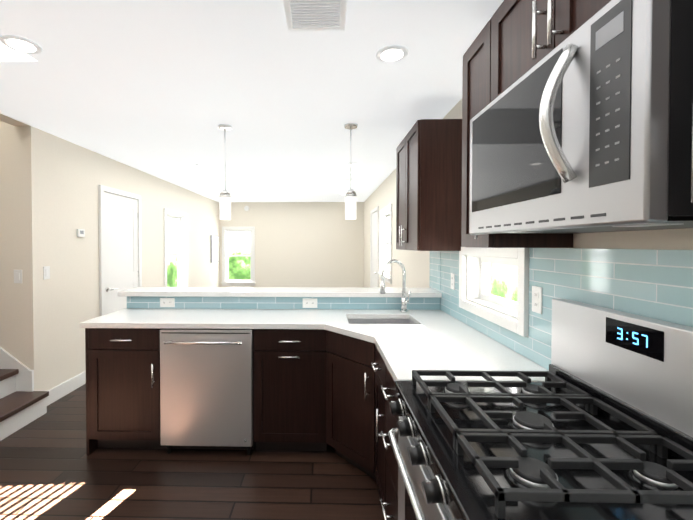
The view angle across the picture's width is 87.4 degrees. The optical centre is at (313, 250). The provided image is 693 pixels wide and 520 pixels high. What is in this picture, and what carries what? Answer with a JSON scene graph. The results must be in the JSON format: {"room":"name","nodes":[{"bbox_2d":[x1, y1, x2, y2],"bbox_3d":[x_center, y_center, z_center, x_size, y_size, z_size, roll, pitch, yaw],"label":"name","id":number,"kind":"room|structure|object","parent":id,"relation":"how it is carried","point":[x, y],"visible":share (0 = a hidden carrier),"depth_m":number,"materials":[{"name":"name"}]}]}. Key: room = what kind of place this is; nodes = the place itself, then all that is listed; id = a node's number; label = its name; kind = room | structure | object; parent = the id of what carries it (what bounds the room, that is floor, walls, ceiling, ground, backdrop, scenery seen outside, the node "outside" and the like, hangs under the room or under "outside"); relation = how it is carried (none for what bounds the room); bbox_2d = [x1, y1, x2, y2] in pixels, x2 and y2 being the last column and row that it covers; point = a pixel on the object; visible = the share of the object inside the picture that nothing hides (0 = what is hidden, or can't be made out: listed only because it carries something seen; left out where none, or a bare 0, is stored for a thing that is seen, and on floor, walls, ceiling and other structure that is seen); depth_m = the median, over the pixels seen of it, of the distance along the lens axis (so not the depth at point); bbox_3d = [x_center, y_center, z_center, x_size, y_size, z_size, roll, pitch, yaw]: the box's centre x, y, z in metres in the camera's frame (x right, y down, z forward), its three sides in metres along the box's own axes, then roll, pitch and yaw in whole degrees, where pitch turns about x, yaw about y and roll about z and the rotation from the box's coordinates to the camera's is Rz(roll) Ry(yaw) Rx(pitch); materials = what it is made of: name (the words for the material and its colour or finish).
{"room":"kitchen","nodes":[
{"label":"kitchen","id":0,"kind":"room"},
{"bbox_2d":[0,121,16,358],"bbox_3d":[-3.617,-0.259,3.179,2.140,3.300,0.150,0,1,1],"label":"wall","id":1,"kind":"structure","parent":0,"point":[7,283],"depth_m":3.08,"materials":[{"name":"beige paint"}]},
{"bbox_2d":[0,347,33,391],"bbox_3d":[-3.320,0.532,3.098,1.840,1.721,0.019,0,1,1],"label":"trim","id":2,"kind":"structure","parent":1,"relation":"attached to","point":[25,379],"depth_m":3.08,"materials":[{"name":"white wood"}]},
{"bbox_2d":[14,270,21,282],"bbox_3d":[-2.525,0.223,3.077,0.072,0.116,0.010,0,1,1],"label":"light switch","id":3,"kind":"object","parent":1,"relation":"attached to","point":[17,276],"visible":1,"depth_m":3.08,"materials":[{"name":"white plastic"}]},
{"bbox_2d":[0,113,218,390],"bbox_3d":[-2.416,-0.293,5.358,0.150,3.300,6.470,0,1,1],"label":"wall","id":4,"kind":"structure","parent":0,"point":[58,181],"depth_m":3.51,"materials":[{"name":"beige paint"}]},
{"bbox_2d":[43,266,49,279],"bbox_3d":[-2.389,0.201,3.229,0.010,0.116,0.072,0,1,1],"label":"switch plate","id":5,"kind":"object","parent":4,"relation":"attached to","point":[46,272],"visible":1,"depth_m":3.22,"materials":[{"name":"white plastic"}]},
{"bbox_2d":[47,371,85,405],"bbox_3d":[-2.380,1.321,3.552,0.013,0.130,0.900,0,1,1],"label":"baseboard","id":6,"kind":"structure","parent":4,"relation":"attached to","point":[59,391],"depth_m":3.45,"materials":[{"name":"white wood"}]},
{"bbox_2d":[77,229,84,236],"bbox_3d":[-2.372,-0.176,3.673,0.022,0.080,0.100,0,1,1],"label":"thermostat","id":7,"kind":"object","parent":4,"relation":"attached to","point":[80,232],"visible":0.98,"depth_m":3.66,"materials":[{"name":"white plastic"}]},
{"bbox_2d":[98,185,141,315],"bbox_3d":[-2.329,0.321,4.430,0.068,2.102,0.884,0,1,1],"label":"door","id":8,"kind":"structure","parent":4,"relation":"in","point":[120,252],"depth_m":4.33,"materials":[{"name":"white paint"}]},
{"bbox_2d":[164,208,187,286],"bbox_3d":[-2.370,0.073,6.088,0.201,1.476,0.990,0,1,1],"label":"window","id":9,"kind":"structure","parent":4,"relation":"in","point":[182,263],"depth_m":6.46,"materials":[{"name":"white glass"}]},
{"bbox_2d":[210,235,217,262],"bbox_3d":[-2.250,-0.033,8.174,0.033,0.610,0.500,0,1,1],"label":"panel","id":10,"kind":"object","parent":4,"relation":"attached to","point":[214,248],"visible":1,"depth_m":8.11,"materials":[{"name":"white plastic"}]},
{"bbox_2d":[0,384,383,519],"bbox_3d":[-1.753,1.422,3.167,5.870,0.060,11.170,0,1,1],"label":"floor","id":11,"kind":"structure","parent":0,"point":[50,469],"depth_m":2.20,"materials":[{"name":"brown wood"}]},
{"bbox_2d":[0,369,48,440],"bbox_3d":[-3.312,0.639,2.635,2.070,1.518,0.944,0,1,1],"label":"staircase","id":12,"kind":"structure","parent":11,"relation":"on","point":[19,410],"depth_m":2.92,"materials":[{"name":"brown wood"}]},
{"bbox_2d":[85,328,166,455],"bbox_3d":[-1.295,0.962,2.697,0.509,0.875,0.566,0,1,1],"label":"base cabinet","id":13,"kind":"object","parent":11,"relation":"on","point":[122,387],"visible":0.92,"depth_m":2.46,"materials":[{"name":"brown wood"}]},
{"bbox_2d":[160,329,254,454],"bbox_3d":[-0.723,0.964,2.667,0.627,0.872,0.596,0,1,1],"label":"dishwasher","id":14,"kind":"object","parent":11,"relation":"on","point":[206,388],"visible":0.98,"depth_m":2.43,"materials":[{"name":"metal"}]},
{"bbox_2d":[253,329,326,450],"bbox_3d":[-0.155,0.962,2.667,0.497,0.875,0.566,0,1,1],"label":"base cabinet","id":15,"kind":"object","parent":11,"relation":"on","point":[289,389],"visible":0.9,"depth_m":2.43,"materials":[{"name":"brown wood"}]},
{"bbox_2d":[326,330,333,447],"bbox_3d":[0.101,0.912,2.547,0.030,0.770,0.353,0,1,1],"label":"base cabinet","id":16,"kind":"object","parent":11,"relation":"on","point":[329,334],"depth_m":2.38,"materials":[{"name":"brown wood"}]},
{"bbox_2d":[334,332,375,479],"bbox_3d":[0.291,0.968,2.304,0.304,0.875,0.369,0,1,1],"label":"base cabinet","id":17,"kind":"object","parent":11,"relation":"on","point":[350,405],"depth_m":2.22,"materials":[{"name":"brown wood"}]},
{"bbox_2d":[80,309,444,328],"bbox_3d":[-0.278,0.503,2.667,2.593,0.037,0.560,0,1,1],"label":"countertop","id":18,"kind":"structure","parent":17,"relation":"on","point":[123,318],"depth_m":2.61,"materials":[{"name":"white stone"}]},
{"bbox_2d":[348,319,414,323],"bbox_3d":[0.478,0.622,2.572,0.496,0.194,0.356,0,1,1],"label":"sink basin","id":19,"kind":"object","parent":18,"relation":"in","point":[379,321],"depth_m":2.74,"materials":[{"name":"silver metal"}]},
{"bbox_2d":[320,321,548,381],"bbox_3d":[0.527,0.516,1.886,0.943,0.037,0.960,0,1,1],"label":"countertop","id":20,"kind":"structure","parent":17,"relation":"on","point":[434,340],"depth_m":1.81,"materials":[{"name":"white stone"}]},
{"bbox_2d":[412,313,458,320],"bbox_3d":[0.866,0.505,2.568,0.301,0.037,0.300,0,1,1],"label":"countertop","id":21,"kind":"structure","parent":17,"relation":"on","point":[419,316],"depth_m":2.61,"materials":[{"name":"white stone"}]},
{"bbox_2d":[380,259,410,311],"bbox_3d":[0.622,0.275,2.789,0.237,0.412,0.137,0,1,1],"label":"faucet","id":22,"kind":"object","parent":21,"relation":"on","point":[404,301],"visible":1,"depth_m":2.80,"materials":[{"name":"silver metal"}]},
{"bbox_2d":[371,345,385,511],"bbox_3d":[0.652,0.974,1.898,0.690,0.875,0.366,0,1,1],"label":"base cabinet","id":23,"kind":"object","parent":11,"relation":"on","point":[379,368],"visible":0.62,"depth_m":1.90,"materials":[{"name":"brown wood"}]},
{"bbox_2d":[380,366,401,519],"bbox_3d":[0.643,0.980,1.562,0.690,0.875,0.300,0,1,1],"label":"base cabinet","id":24,"kind":"object","parent":11,"relation":"on","point":[391,503],"visible":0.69,"depth_m":1.58,"materials":[{"name":"brown wood"}]},
{"bbox_2d":[388,299,692,519],"bbox_3d":[0.611,0.808,1.033,0.692,1.235,0.745,0,1,1],"label":"range","id":25,"kind":"object","parent":11,"relation":"on","point":[597,424],"visible":1,"depth_m":0.94,"materials":[{"name":"metal"}]},
{"bbox_2d":[127,308,360,309],"bbox_3d":[-0.257,0.885,3.015,2.568,1.018,0.120,0,1,1],"label":"wall","id":26,"kind":"structure","parent":0,"point":[335,309],"depth_m":2.94,"materials":[{"name":"beige paint"}]},
{"bbox_2d":[118,287,441,297],"bbox_3d":[-0.285,0.353,3.072,2.628,0.040,0.330,0,1,1],"label":"bar","id":27,"kind":"object","parent":26,"relation":"on","point":[267,292],"visible":0.88,"depth_m":2.94,"materials":[{"name":"white stone"}]},
{"bbox_2d":[127,296,439,309],"bbox_3d":[-0.260,0.428,2.942,2.566,0.100,0.008,0,1,1],"label":"tile backsplash","id":28,"kind":"structure","parent":26,"relation":"attached to","point":[361,303],"depth_m":2.94,"materials":[{"name":"blue glass"}]},
{"bbox_2d":[160,298,174,306],"bbox_3d":[-1.202,0.428,2.958,0.120,0.076,0.007,0,1,1],"label":"outlet","id":29,"kind":"object","parent":28,"relation":"attached to","point":[167,302],"visible":1,"depth_m":2.96,"materials":[{"name":"white plastic"}]},
{"bbox_2d":[303,298,316,307],"bbox_3d":[-0.033,0.429,2.928,0.120,0.076,0.007,0,1,1],"label":"outlet","id":30,"kind":"object","parent":28,"relation":"attached to","point":[309,303],"visible":1,"depth_m":2.93,"materials":[{"name":"white plastic"}]},
{"bbox_2d":[0,0,503,201],"bbox_3d":[-0.606,-1.208,3.171,3.580,0.300,11.020,0,1,1],"label":"ceiling","id":31,"kind":"structure","parent":0,"point":[163,89],"depth_m":2.29,"materials":[{"name":"white paint"}]},
{"bbox_2d":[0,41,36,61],"bbox_3d":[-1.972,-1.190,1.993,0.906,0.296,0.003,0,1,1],"label":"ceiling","id":32,"kind":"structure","parent":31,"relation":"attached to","point":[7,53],"depth_m":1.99,"materials":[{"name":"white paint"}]},
{"bbox_2d":[0,35,41,53],"bbox_3d":[-1.472,-1.031,1.815,0.170,0.008,0.170,0,1,1],"label":"recessed light","id":33,"kind":"object","parent":31,"relation":"in","point":[20,44],"visible":0.98,"depth_m":1.80,"materials":[{"name":"white plastic"}]},
{"bbox_2d":[218,124,231,219],"bbox_3d":[-0.757,-0.659,3.073,0.120,0.794,0.120,0,1,1],"label":"pendant light","id":34,"kind":"object","parent":31,"relation":"hanging from","point":[225,203],"visible":1,"depth_m":3.04,"materials":[{"name":"white glass"}]},
{"bbox_2d":[283,0,346,30],"bbox_3d":[0.006,-1.026,1.552,0.265,0.010,0.265,0,1,1],"label":"ceiling vent","id":35,"kind":"object","parent":31,"relation":"in","point":[315,15],"visible":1,"depth_m":1.57,"materials":[{"name":"white metal"}]},
{"bbox_2d":[344,123,357,219],"bbox_3d":[0.311,-0.658,3.046,0.120,0.794,0.120,0,1,1],"label":"pendant light","id":36,"kind":"object","parent":31,"relation":"hanging from","point":[350,203],"visible":1,"depth_m":3.01,"materials":[{"name":"white glass"}]},
{"bbox_2d":[376,45,407,62],"bbox_3d":[0.411,-1.033,1.907,0.170,0.008,0.170,0,1,1],"label":"recessed light","id":37,"kind":"object","parent":31,"relation":"in","point":[391,53],"visible":1,"depth_m":1.89,"materials":[{"name":"white plastic"}]},
{"bbox_2d":[219,202,363,287],"bbox_3d":[-0.616,0.080,8.629,3.580,2.450,0.150,0,1,1],"label":"wall","id":38,"kind":"structure","parent":0,"point":[309,244],"depth_m":8.54,"materials":[{"name":"beige paint"}]},
{"bbox_2d":[221,227,254,285],"bbox_3d":[-1.796,0.138,8.634,0.810,1.406,0.201,0,1,1],"label":"window","id":39,"kind":"structure","parent":38,"relation":"in","point":[226,281],"depth_m":8.58,"materials":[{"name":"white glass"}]},
{"bbox_2d":[364,98,692,318],"bbox_3d":[1.106,0.168,3.073,0.150,2.450,11.170,0,1,1],"label":"wall","id":40,"kind":"structure","parent":0,"point":[416,264],"depth_m":3.33,"materials":[{"name":"beige paint"}]},
{"bbox_2d":[370,206,378,287],"bbox_3d":[1.093,0.285,6.662,0.060,2.102,0.964,0,1,1],"label":"door","id":41,"kind":"structure","parent":40,"relation":"in","point":[374,246],"depth_m":6.65,"materials":[{"name":"white paint"}]},
{"bbox_2d":[377,203,391,283],"bbox_3d":[1.143,-0.097,5.494,0.201,1.116,1.050,0,1,1],"label":"living room window","id":42,"kind":"structure","parent":40,"relation":"in","point":[385,236],"depth_m":5.91,"materials":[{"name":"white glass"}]},
{"bbox_2d":[396,119,461,250],"bbox_3d":[0.842,-0.442,2.775,0.357,0.880,0.718,0,1,1],"label":"upper cabinet","id":43,"kind":"object","parent":40,"relation":"attached to","point":[428,184],"visible":1,"depth_m":2.42,"materials":[{"name":"brown wood"}]},
{"bbox_2d":[429,251,440,291],"bbox_3d":[1.025,0.164,3.055,0.008,0.336,0.290,0,1,1],"label":"tile backsplash","id":44,"kind":"structure","parent":40,"relation":"attached to","point":[435,270],"depth_m":3.03,"materials":[{"name":"blue glass"}]},
{"bbox_2d":[459,247,528,336],"bbox_3d":[1.065,0.184,2.054,0.179,0.416,0.796,0,1,1],"label":"kitchen window","id":45,"kind":"structure","parent":40,"relation":"in","point":[477,261],"depth_m":2.06,"materials":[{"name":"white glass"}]},
{"bbox_2d":[461,19,572,247],"bbox_3d":[0.810,-0.447,1.507,0.357,0.870,0.276,0,1,1],"label":"upper cabinet","id":46,"kind":"object","parent":40,"relation":"attached to","point":[476,83],"visible":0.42,"depth_m":1.48,"materials":[{"name":"brown wood"}]},
{"bbox_2d":[491,0,610,101],"bbox_3d":[0.796,-0.686,0.982,0.357,0.375,0.758,0,1,1],"label":"upper cabinet","id":47,"kind":"object","parent":40,"relation":"attached to","point":[527,35],"visible":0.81,"depth_m":1.13,"materials":[{"name":"brown wood"}]},
{"bbox_2d":[469,0,692,234],"bbox_3d":[0.743,-0.271,0.990,0.464,0.435,0.756,0,1,1],"label":"microwave","id":48,"kind":"object","parent":47,"relation":"attached to","point":[586,127],"visible":1,"depth_m":0.73,"materials":[{"name":"metal"}]},
{"bbox_2d":[440,248,692,369],"bbox_3d":[0.974,0.253,1.072,0.008,0.511,3.659,0,1,1],"label":"tile backsplash","id":49,"kind":"structure","parent":40,"relation":"attached to","point":[654,284],"depth_m":1.27,"materials":[{"name":"blue glass"}]},
{"bbox_2d":[451,273,454,289],"bbox_3d":[1.006,0.225,2.622,0.007,0.116,0.072,0,1,1],"label":"electrical outlet","id":50,"kind":"object","parent":49,"relation":"attached to","point":[452,281],"visible":1,"depth_m":2.60,"materials":[{"name":"white plastic"}]},
{"bbox_2d":[532,286,541,313],"bbox_3d":[0.979,0.217,1.587,0.007,0.116,0.072,0,1,1],"label":"electrical outlet","id":51,"kind":"object","parent":49,"relation":"attached to","point":[536,299],"visible":1,"depth_m":1.58,"materials":[{"name":"white plastic"}]},
{"bbox_2d":[691,103,692,202],"bbox_3d":[0.774,-0.425,0.145,0.357,0.870,0.916,0,1,1],"label":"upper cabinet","id":52,"kind":"object","parent":40,"relation":"attached to","point":[692,161],"visible":1,"depth_m":0.58,"materials":[{"name":"brown wood"}]},
{"label":"outside","id":53,"kind":"structure","parent":0,"visible":0},
{"bbox_2d":[167,218,176,286],"bbox_3d":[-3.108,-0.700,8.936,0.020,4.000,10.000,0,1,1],"label":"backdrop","id":54,"kind":"structure","parent":53,"point":[171,271],"depth_m":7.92,"materials":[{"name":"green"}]},
{"bbox_2d":[228,232,250,279],"bbox_3d":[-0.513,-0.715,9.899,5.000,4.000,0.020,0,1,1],"label":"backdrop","id":55,"kind":"structure","parent":53,"point":[237,243],"depth_m":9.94,"materials":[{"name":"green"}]},
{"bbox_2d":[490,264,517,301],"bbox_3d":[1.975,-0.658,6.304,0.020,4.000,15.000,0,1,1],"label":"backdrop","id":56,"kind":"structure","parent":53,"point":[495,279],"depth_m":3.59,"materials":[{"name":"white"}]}
]}

